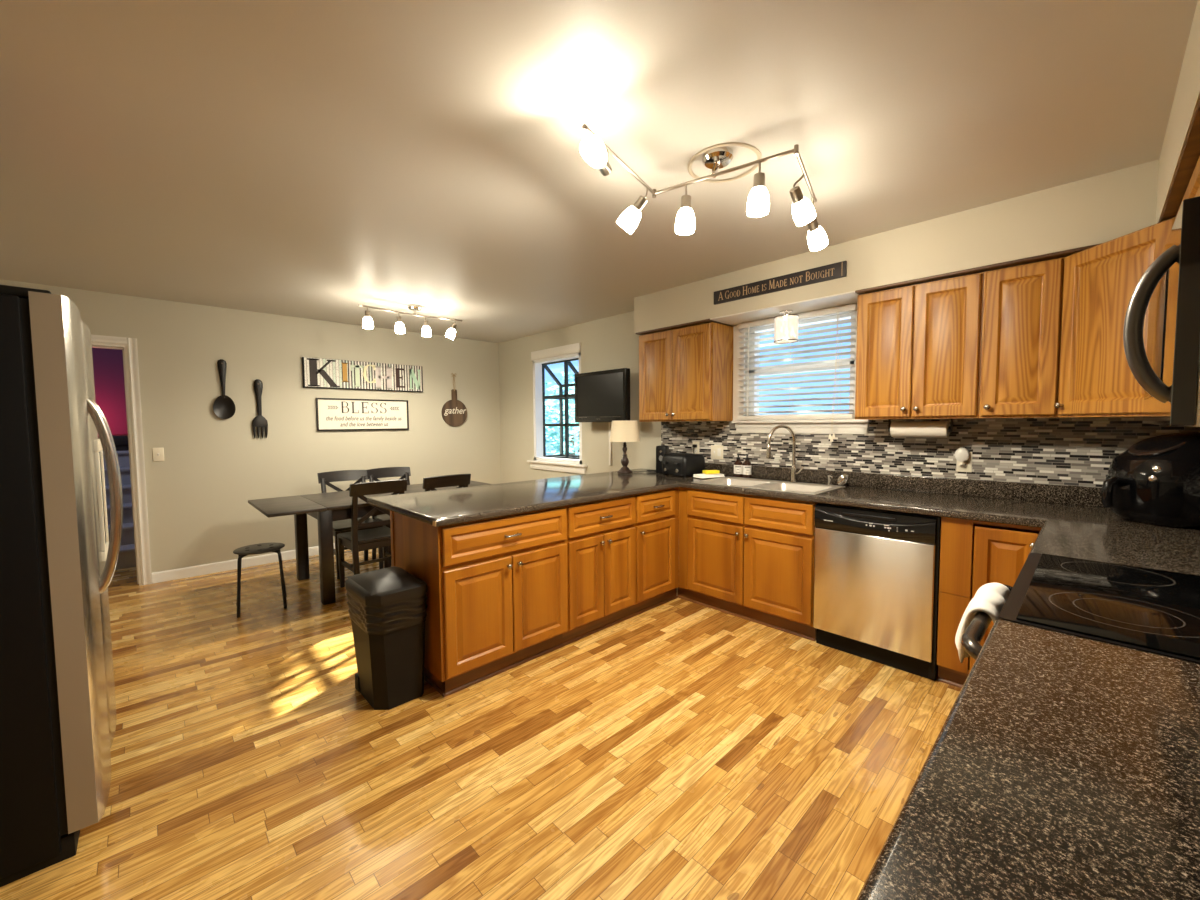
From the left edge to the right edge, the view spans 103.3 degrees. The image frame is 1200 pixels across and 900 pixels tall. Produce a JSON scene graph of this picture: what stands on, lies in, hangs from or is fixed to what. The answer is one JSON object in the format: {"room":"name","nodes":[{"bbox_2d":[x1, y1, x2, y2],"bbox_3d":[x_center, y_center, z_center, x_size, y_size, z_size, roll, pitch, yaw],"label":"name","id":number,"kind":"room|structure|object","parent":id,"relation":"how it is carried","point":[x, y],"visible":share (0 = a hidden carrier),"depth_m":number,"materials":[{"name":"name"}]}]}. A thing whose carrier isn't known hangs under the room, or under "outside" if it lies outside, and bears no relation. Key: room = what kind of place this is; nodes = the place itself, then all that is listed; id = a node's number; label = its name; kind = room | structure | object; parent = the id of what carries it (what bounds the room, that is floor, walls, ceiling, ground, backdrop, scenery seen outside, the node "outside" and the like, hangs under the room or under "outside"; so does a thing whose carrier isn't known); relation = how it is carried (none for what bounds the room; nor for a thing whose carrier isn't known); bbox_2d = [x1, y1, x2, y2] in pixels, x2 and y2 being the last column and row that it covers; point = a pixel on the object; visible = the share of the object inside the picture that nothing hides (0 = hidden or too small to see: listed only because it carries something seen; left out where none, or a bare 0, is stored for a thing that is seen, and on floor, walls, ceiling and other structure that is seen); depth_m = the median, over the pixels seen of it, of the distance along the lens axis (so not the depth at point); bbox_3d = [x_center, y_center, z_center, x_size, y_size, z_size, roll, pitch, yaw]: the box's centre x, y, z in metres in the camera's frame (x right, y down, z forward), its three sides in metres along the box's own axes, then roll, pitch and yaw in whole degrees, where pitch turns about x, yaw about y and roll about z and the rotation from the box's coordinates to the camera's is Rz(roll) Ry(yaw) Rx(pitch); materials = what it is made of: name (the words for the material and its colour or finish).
{"room":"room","nodes":[
{"label":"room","id":0,"kind":"room"},
{"bbox_2d":[92,348,127,433],"bbox_3d":[-7.073,-0.800,6.519,1.330,3.700,0.100,-4,4,-44],"label":"wall","id":1,"kind":"structure","parent":0,"point":[108,368],"depth_m":6.66,"materials":[{"name":"paint"}]},
{"bbox_2d":[0,279,500,575],"bbox_3d":[-3.139,-0.120,4.912,4.770,2.460,0.150,-4,4,-44],"label":"wall","id":2,"kind":"structure","parent":0,"point":[199,510],"depth_m":4.62,"materials":[{"name":"beige paint"}]},
{"bbox_2d":[91,335,151,585],"bbox_3d":[-4.279,0.127,3.817,0.892,2.107,0.172,-4,4,-44],"label":"door frame","id":3,"kind":"structure","parent":2,"relation":"in","point":[129,348],"depth_m":4.03,"materials":[{"name":"white paint"}]},
{"bbox_2d":[152,448,163,460],"bbox_3d":[-3.842,0.040,4.130,0.072,0.118,0.016,-4,4,-44],"label":"light switch","id":4,"kind":"object","parent":2,"relation":"attached to","point":[158,453],"visible":1,"depth_m":4.13,"materials":[{"name":"beige plastic"}]},
{"bbox_2d":[213,359,235,418],"bbox_3d":[-3.503,-0.564,4.414,0.164,0.552,0.027,-4,4,-44],"label":"spoon","id":5,"kind":"object","parent":2,"relation":"attached to","point":[223,406],"visible":1,"depth_m":4.41,"materials":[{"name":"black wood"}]},
{"bbox_2d":[152,543,348,583],"bbox_3d":[-2.623,1.038,5.347,3.528,0.092,0.018,-4,4,-44],"label":"baseboard","id":6,"kind":"structure","parent":2,"relation":"attached to","point":[174,574],"depth_m":4.46,"materials":[{"name":"white paint"}]},
{"bbox_2d":[252,379,267,437],"bbox_3d":[-3.308,-0.400,4.609,0.126,0.571,0.025,-4,4,-44],"label":"fork","id":7,"kind":"object","parent":2,"relation":"attached to","point":[259,421],"visible":1,"depth_m":4.60,"materials":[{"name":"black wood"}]},
{"bbox_2d":[302,357,422,391],"bbox_3d":[-2.587,-0.822,5.279,1.245,0.308,0.036,-4,4,-44],"label":"wall sign","id":8,"kind":"object","parent":2,"relation":"attached to","point":[316,372],"visible":1,"depth_m":5.21,"materials":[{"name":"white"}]},
{"bbox_2d":[316,398,408,430],"bbox_3d":[-2.612,-0.393,5.282,0.955,0.345,0.026,-4,4,-44],"label":"wall sign","id":9,"kind":"object","parent":2,"relation":"attached to","point":[332,414],"visible":1,"depth_m":5.25,"materials":[{"name":"white wood"}]},
{"bbox_2d":[442,373,466,426],"bbox_3d":[-1.842,-0.635,6.010,0.344,0.676,0.022,-4,4,-44],"label":"cutting board","id":10,"kind":"object","parent":2,"relation":"attached to","point":[454,412],"visible":1,"depth_m":6.00,"materials":[{"name":"brown wood"}]},
{"bbox_2d":[0,548,961,899],"bbox_3d":[-2.202,1.179,4.126,4.920,0.060,10.230,-4,4,-44],"label":"floor","id":11,"kind":"structure","parent":0,"point":[676,749],"depth_m":1.90,"materials":[{"name":"brown wood"}]},
{"bbox_2d":[0,284,122,886],"bbox_3d":[-2.192,0.402,1.577,0.872,1.775,0.905,-4,4,-44],"label":"refrigerator","id":12,"kind":"object","parent":11,"relation":"on","point":[58,556],"visible":1,"depth_m":1.45,"materials":[{"name":"silver"}]},
{"bbox_2d":[98,434,135,569],"bbox_3d":[-5.928,0.473,5.408,1.315,1.264,3.135,-4,4,-44],"label":"staircase","id":13,"kind":"structure","parent":11,"relation":"on","point":[126,558],"depth_m":5.00,"materials":[{"name":"grey carpet"}]},
{"bbox_2d":[233,542,286,617],"bbox_3d":[-2.549,0.956,3.569,0.321,0.453,0.318,-3,4,-36],"label":"stool","id":14,"kind":"object","parent":11,"relation":"on","point":[260,548],"visible":1,"depth_m":3.52,"materials":[{"name":"grey"}]},
{"bbox_2d":[317,470,382,578],"bbox_3d":[-2.348,0.668,4.484,0.430,0.922,0.513,-4,4,-44],"label":"dining chair","id":15,"kind":"object","parent":11,"relation":"on","point":[340,526],"visible":0.47,"depth_m":4.51,"materials":[{"name":"black wood"}]},
{"bbox_2d":[248,480,490,604],"bbox_3d":[-1.921,0.762,4.355,1.980,0.742,0.900,-4,4,-44],"label":"dining table","id":16,"kind":"object","parent":11,"relation":"on","point":[329,507],"visible":0.5,"depth_m":3.73,"materials":[{"name":"black wood"}]},
{"bbox_2d":[337,479,406,587],"bbox_3d":[-1.894,0.694,3.946,0.430,0.922,0.513,-4,4,-44],"label":"dining chair","id":17,"kind":"object","parent":11,"relation":"on","point":[356,540],"visible":0.77,"depth_m":3.81,"materials":[{"name":"black wood"}]},
{"bbox_2d":[345,566,427,709],"bbox_3d":[-1.084,0.926,2.410,0.289,0.618,0.408,-4,4,-44],"label":"trash can","id":18,"kind":"object","parent":11,"relation":"on","point":[387,606],"visible":1,"depth_m":2.29,"materials":[{"name":"black plastic"}]},
{"bbox_2d":[367,467,410,566],"bbox_3d":[-2.035,0.649,4.783,0.430,0.922,0.513,-4,4,-44],"label":"dining chair","id":19,"kind":"object","parent":11,"relation":"on","point":[403,472],"visible":0.29,"depth_m":4.86,"materials":[{"name":"black wood"}]},
{"bbox_2d":[423,474,470,491],"bbox_3d":[-1.479,0.669,4.343,0.430,0.922,0.513,-4,4,-44],"label":"dining chair","id":20,"kind":"object","parent":11,"relation":"on","point":[460,480],"visible":0.31,"depth_m":4.12,"materials":[{"name":"black wood"}]},
{"bbox_2d":[390,506,567,696],"bbox_3d":[-0.682,0.773,2.778,0.802,0.876,0.661,-4,4,-44],"label":"base cabinet","id":21,"kind":"object","parent":11,"relation":"on","point":[496,601],"visible":0.94,"depth_m":2.50,"materials":[{"name":"orange wood"}]},
{"bbox_2d":[562,495,635,645],"bbox_3d":[-0.172,0.742,3.267,0.612,0.876,0.661,-4,4,-44],"label":"base cabinet","id":22,"kind":"object","parent":11,"relation":"on","point":[600,535],"visible":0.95,"depth_m":3.03,"materials":[{"name":"orange wood"}]},
{"bbox_2d":[630,488,678,617],"bbox_3d":[0.241,0.717,3.662,0.533,0.876,0.661,-4,4,-44],"label":"base cabinet","id":23,"kind":"object","parent":11,"relation":"on","point":[656,512],"visible":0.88,"depth_m":3.42,"materials":[{"name":"orange wood"}]},
{"bbox_2d":[677,487,816,640],"bbox_3d":[1.131,0.721,3.461,0.638,0.876,1.055,-4,4,-44],"label":"base cabinet","id":24,"kind":"object","parent":11,"relation":"on","point":[748,557],"visible":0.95,"depth_m":3.19,"materials":[{"name":"orange wood"}]},
{"bbox_2d":[367,463,1199,575],"bbox_3d":[0.723,0.270,2.509,2.546,0.136,3.607,-4,4,-44],"label":"countertop","id":25,"kind":"structure","parent":24,"relation":"on","point":[1074,522],"depth_m":2.61,"materials":[{"name":"stone"}]},
{"bbox_2d":[610,421,655,473],"bbox_3d":[0.353,-0.031,4.276,0.542,0.468,0.272,-1,3,-13],"label":"table lamp","id":26,"kind":"object","parent":25,"relation":"on","point":[621,431],"visible":0.91,"depth_m":4.15,"materials":[{"name":"beige fabric"}]},
{"bbox_2d":[656,445,668,473],"bbox_3d":[0.556,0.083,4.226,0.096,0.243,0.124,1,3,21],"label":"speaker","id":27,"kind":"object","parent":25,"relation":"on","point":[661,450],"visible":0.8,"depth_m":4.18},
{"bbox_2d":[662,453,704,476],"bbox_3d":[0.699,0.123,4.042,0.275,0.181,0.310,-2,4,-32],"label":"toaster","id":28,"kind":"object","parent":25,"relation":"on","point":[679,464],"visible":0.94,"depth_m":3.94,"materials":[{"name":"black plastic"}]},
{"bbox_2d":[693,473,724,478],"bbox_3d":[0.882,0.209,3.845,0.235,0.028,0.130,-2,3,-24],"label":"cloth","id":29,"kind":"object","parent":25,"relation":"on","point":[700,476],"visible":0.89,"depth_m":3.80,"materials":[{"name":"white fabric"}]},
{"bbox_2d":[702,470,719,473],"bbox_3d":[0.906,0.178,3.876,0.124,0.026,0.068,-1,3,-15],"label":"sponge","id":30,"kind":"object","parent":29,"relation":"on","point":[703,471],"visible":1,"depth_m":3.85,"materials":[{"name":"yellow"}]},
{"bbox_2d":[734,453,742,476],"bbox_3d":[1.117,0.122,3.834,0.069,0.190,0.072,1,3,18],"label":"soap bottle","id":31,"kind":"object","parent":25,"relation":"on","point":[738,464],"visible":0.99,"depth_m":3.81,"materials":[{"name":"orange glass"}]},
{"bbox_2d":[742,454,751,477],"bbox_3d":[1.170,0.124,3.779,0.069,0.190,0.072,0,3,6],"label":"soap bottle","id":32,"kind":"object","parent":25,"relation":"on","point":[746,467],"visible":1,"depth_m":3.75,"materials":[{"name":"orange glass"}]},
{"bbox_2d":[692,476,844,504],"bbox_3d":[1.178,0.340,3.395,0.515,0.198,0.905,-4,4,-44],"label":"sink","id":33,"kind":"object","parent":25,"relation":"in","point":[763,484],"visible":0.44,"depth_m":3.42,"materials":[{"name":"silver metal"}]},
{"bbox_2d":[826,475,833,485],"bbox_3d":[1.582,0.209,3.264,0.040,0.074,0.063,0,3,11],"label":"soap dispenser","id":34,"kind":"object","parent":33,"relation":"on","point":[830,477],"visible":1,"depth_m":3.27,"materials":[{"name":"silver metal"}]},
{"bbox_2d":[766,424,803,482],"bbox_3d":[1.317,0.027,3.418,0.279,0.424,0.098,-1,3,-7],"label":"faucet","id":35,"kind":"object","parent":25,"relation":"on","point":[768,454],"visible":1,"depth_m":3.43,"materials":[{"name":"silver metal"}]},
{"bbox_2d":[837,474,847,484],"bbox_3d":[1.672,0.204,3.271,0.044,0.076,0.086,-1,3,-10],"label":"strainer","id":36,"kind":"object","parent":25,"relation":"on","point":[842,479],"visible":1,"depth_m":3.28,"materials":[{"name":"silver metal"}]},
{"bbox_2d":[1101,432,1199,528],"bbox_3d":[2.424,0.118,2.033,0.473,0.389,0.363,0,3,8],"label":"air fryer","id":37,"kind":"object","parent":25,"relation":"on","point":[1156,480],"visible":1,"depth_m":1.96,"materials":[{"name":"black plastic"}]},
{"bbox_2d":[1101,475,1182,517],"bbox_3d":[2.331,0.188,2.056,0.258,0.147,0.222,-4,4,-44],"label":"basket","id":38,"kind":"object","parent":37,"relation":"on","point":[1146,496],"depth_m":1.98,"materials":[{"name":"black plastic"}]},
{"bbox_2d":[813,503,940,680],"bbox_3d":[1.712,0.755,2.847,0.600,0.866,0.619,-4,4,-44],"label":"dishwasher","id":39,"kind":"object","parent":11,"relation":"on","point":[876,572],"visible":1,"depth_m":2.61,"materials":[{"name":"silver metal"}]},
{"bbox_2d":[937,517,1041,687],"bbox_3d":[2.286,0.779,2.257,0.638,0.876,1.020,-4,4,-44],"label":"base cabinet","id":40,"kind":"object","parent":11,"relation":"on","point":[974,554],"visible":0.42,"depth_m":2.36,"materials":[{"name":"orange wood"}]},
{"bbox_2d":[961,553,1199,663],"bbox_3d":[1.358,0.745,1.162,0.759,1.040,0.697,-4,4,-44],"label":"range","id":41,"kind":"object","parent":11,"relation":"on","point":[1154,611],"visible":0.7,"depth_m":1.14,"materials":[{"name":"black glass"}]},
{"bbox_2d":[955,582,1009,662],"bbox_3d":[1.166,0.540,1.439,0.308,0.219,0.120,-4,4,-44],"label":"towel","id":42,"kind":"object","parent":41,"relation":"hanging from","point":[990,598],"visible":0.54,"depth_m":1.38,"materials":[{"name":"white fabric"}]},
{"bbox_3d":[-0.086,0.938,-0.258,1.090,0.876,0.645,-4,4,-44],"label":"base cabinet","id":43,"kind":"object","parent":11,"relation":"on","visible":0},
{"bbox_2d":[856,620,1199,899],"bbox_3d":[0.303,0.410,0.060,2.248,0.136,0.647,-4,4,-44],"label":"countertop","id":44,"kind":"structure","parent":43,"relation":"on","point":[1062,766],"depth_m":0.58,"materials":[{"name":"stone"}]},
{"bbox_2d":[0,0,1197,342],"bbox_3d":[-0.914,-1.282,2.622,4.920,0.080,6.450,-4,4,-44],"label":"ceiling","id":45,"kind":"structure","parent":0,"point":[309,159],"depth_m":1.79,"materials":[{"name":"paint"}]},
{"bbox_2d":[358,304,462,338],"bbox_3d":[-1.719,-1.194,4.361,0.153,0.273,0.947,3,4,44],"label":"track light","id":46,"kind":"object","parent":45,"relation":"attached to","point":[367,321],"visible":1,"depth_m":4.33,"materials":[{"name":"white glass"}]},
{"bbox_2d":[580,124,827,250],"bbox_3d":[0.504,-1.064,1.932,1.242,0.296,0.456,-1,3,-12],"label":"track light","id":47,"kind":"object","parent":45,"relation":"attached to","point":[593,149],"visible":1,"depth_m":1.94,"materials":[{"name":"white glass"}]},
{"bbox_2d":[688,142,761,182],"bbox_3d":[0.527,-1.214,2.018,0.304,0.008,0.304,-4,4,-44],"label":"ring","id":48,"kind":"object","parent":45,"relation":"attached to","point":[753,148],"visible":0.9,"depth_m":1.97,"materials":[{"name":"beige"}]},
{"bbox_2d":[499,311,868,482],"bbox_3d":[0.817,-0.119,4.340,0.150,2.460,6.450,-4,4,-44],"label":"wall","id":49,"kind":"structure","parent":0,"point":[608,343],"depth_m":5.24,"materials":[{"name":"beige paint"}]},
{"bbox_2d":[527,343,586,473],"bbox_3d":[-0.379,-0.483,5.741,0.490,1.450,1.090,-4,4,-44],"label":"window","id":50,"kind":"structure","parent":49,"relation":"in","point":[561,462],"depth_m":5.78,"materials":[{"name":"white plastic"}]},
{"bbox_2d":[574,368,629,422],"bbox_3d":[0.057,-0.541,4.853,0.200,0.513,0.745,-4,4,-44],"label":"television","id":51,"kind":"object","parent":49,"relation":"attached to","point":[600,396],"visible":0.98,"depth_m":4.74,"materials":[{"name":"black plastic"}]},
{"bbox_2d":[609,422,611,464],"bbox_3d":[0.107,-0.128,4.962,0.016,0.580,0.034,-4,4,-44],"label":"cord cover","id":52,"kind":"object","parent":49,"relation":"attached to","point":[610,423],"visible":0.5,"depth_m":4.96,"materials":[{"name":"white paint"}]},
{"bbox_2d":[639,322,732,421],"bbox_3d":[0.703,-0.628,4.056,0.352,0.765,0.762,-4,4,-44],"label":"upper cabinet","id":53,"kind":"object","parent":49,"relation":"attached to","point":[686,373],"visible":1,"depth_m":3.87,"materials":[{"name":"brown wood"}]},
{"bbox_2d":[710,291,858,325],"bbox_3d":[1.326,-0.992,3.386,0.354,0.008,1.030,-4,4,-44],"label":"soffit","id":54,"kind":"structure","parent":49,"relation":"attached to","point":[847,298],"depth_m":3.30,"materials":[{"name":"white paint"}]},
{"bbox_2d":[774,310,798,343],"bbox_3d":[1.327,-0.879,3.383,0.168,0.216,0.168,-4,4,-44],"label":"pendant light","id":55,"kind":"object","parent":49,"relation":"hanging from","point":[786,325],"visible":1,"depth_m":3.32,"materials":[{"name":"white glass"}]},
{"bbox_2d":[732,311,871,433],"bbox_3d":[1.488,-0.559,3.559,0.202,0.871,1.035,-4,4,-44],"label":"window","id":56,"kind":"structure","parent":49,"relation":"in","point":[804,426],"depth_m":3.59,"materials":[{"name":"white plastic"}]},
{"bbox_2d":[737,304,856,441],"bbox_3d":[1.394,-0.529,3.487,0.120,0.922,0.866,-4,4,-44],"label":"blind","id":57,"kind":"object","parent":56,"relation":"attached to","point":[851,308],"visible":0.94,"depth_m":3.44,"materials":[{"name":"white paint"}]},
{"bbox_2d":[634,0,1199,332],"bbox_3d":[0.054,-1.041,1.626,4.620,0.305,3.356,-4,4,-44],"label":"soffit","id":58,"kind":"structure","parent":49,"relation":"attached to","point":[1103,208],"depth_m":2.44,"materials":[{"name":"beige paint"}]},
{"bbox_2d":[636,100,1199,334],"bbox_3d":[0.059,-0.882,1.630,4.618,0.012,3.340,-4,4,-44],"label":"trim","id":59,"kind":"structure","parent":49,"relation":"attached to","point":[1190,155],"depth_m":2.20,"materials":[{"name":"brown wood"}]},
{"bbox_2d":[855,272,983,418],"bbox_3d":[1.893,-0.568,2.816,0.352,0.765,0.610,-4,4,-44],"label":"upper cabinet","id":60,"kind":"object","parent":49,"relation":"attached to","point":[918,348],"visible":0.97,"depth_m":2.69,"materials":[{"name":"brown wood"}]},
{"bbox_2d":[888,419,952,437],"bbox_3d":[1.917,-0.131,2.850,0.097,0.110,0.324,-4,4,-44],"label":"paper towel holder","id":61,"kind":"object","parent":60,"relation":"attached to","point":[930,429],"visible":0.93,"depth_m":2.81,"materials":[{"name":"white paper"}]},
{"bbox_2d":[661,417,1199,487],"bbox_3d":[1.734,-0.023,3.273,0.008,0.372,3.334,-4,4,-44],"label":"backsplash","id":62,"kind":"structure","parent":49,"relation":"attached to","point":[1068,451],"depth_m":2.82,"materials":[{"name":"tile"}]},
{"bbox_2d":[693,441,698,453],"bbox_3d":[0.846,-0.016,4.189,0.008,0.118,0.072,-4,4,-44],"label":"wall outlet","id":63,"kind":"object","parent":62,"relation":"attached to","point":[696,449],"visible":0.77,"depth_m":4.18,"materials":[{"name":"beige plastic"}]},
{"bbox_2d":[711,445,722,458],"bbox_3d":[0.992,0.019,4.034,0.016,0.118,0.120,-4,4,-44],"label":"light switch","id":64,"kind":"object","parent":62,"relation":"attached to","point":[716,450],"visible":1,"depth_m":4.03,"materials":[{"name":"beige plastic"}]},
{"bbox_2d":[956,452,971,471],"bbox_3d":[2.163,0.070,2.819,0.008,0.120,0.074,-4,4,-44],"label":"wall outlet","id":65,"kind":"object","parent":62,"relation":"attached to","point":[967,467],"visible":0.59,"depth_m":2.81,"materials":[{"name":"beige plastic"}]},
{"bbox_2d":[955,447,968,464],"bbox_3d":[2.137,0.035,2.803,0.047,0.102,0.070,-4,4,-44],"label":"air freshener","id":66,"kind":"object","parent":65,"relation":"attached to","point":[961,454],"visible":1,"depth_m":2.79,"materials":[{"name":"white paint"}]},
{"bbox_2d":[979,257,1064,417],"bbox_3d":[2.212,-0.552,2.485,0.352,0.765,0.306,-4,4,-44],"label":"upper cabinet","id":67,"kind":"object","parent":49,"relation":"attached to","point":[1023,304],"visible":1,"depth_m":2.38,"materials":[{"name":"brown wood"}]},
{"bbox_2d":[1054,217,1174,416],"bbox_3d":[2.427,-0.529,2.054,0.624,0.765,0.645,-4,4,-44],"label":"upper cabinet","id":68,"kind":"object","parent":49,"relation":"attached to","point":[1096,379],"visible":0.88,"depth_m":2.08,"materials":[{"name":"brown wood"}]},
{"bbox_2d":[714,261,846,304],"bbox_3d":[1.186,-1.129,3.247,0.020,0.094,0.935,-4,4,-44],"label":"wall sign","id":69,"kind":"object","parent":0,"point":[837,270],"visible":1,"depth_m":3.19,"materials":[{"name":"black paint"}]},
{"bbox_3d":[1.276,0.096,0.422,4.620,2.460,0.150,-4,4,-44],"label":"wall","id":70,"kind":"structure","parent":0,"visible":0},
{"bbox_2d":[1123,196,1199,426],"bbox_3d":[1.446,-0.259,1.005,0.754,0.412,0.471,-4,4,-44],"label":"microwave","id":71,"kind":"object","parent":70,"relation":"attached to","point":[1168,372],"visible":1,"depth_m":0.91,"materials":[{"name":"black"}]},
{"bbox_2d":[1175,156,1199,218],"bbox_3d":[2.034,-0.494,1.476,0.748,0.765,0.352,-4,4,-44],"label":"upper cabinet","id":72,"kind":"object","parent":70,"relation":"attached to","point":[1193,189],"visible":0.02,"depth_m":1.46,"materials":[{"name":"brown wood"}]},
{"label":"outside","id":73,"kind":"structure","parent":0,"visible":0},
{"bbox_3d":[5.548,1.245,11.175,15.700,0.100,24.000,-4,4,-44],"label":"patio","id":74,"kind":"object","parent":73,"visible":0},
{"bbox_2d":[545,371,578,452],"bbox_3d":[-0.602,-0.630,14.390,2.532,3.582,3.990,-4,4,-44],"label":"tree","id":75,"kind":"object","parent":74,"relation":"on","point":[549,401],"visible":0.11,"depth_m":14.35,"materials":[{"name":"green plant"}]},
{"bbox_2d":[545,378,579,454],"bbox_3d":[-0.624,-0.183,10.726,1.963,3.098,3.202,-4,4,-44],"label":"tree","id":76,"kind":"object","parent":74,"relation":"on","point":[572,446],"visible":0.24,"depth_m":10.81,"materials":[{"name":"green plant"}]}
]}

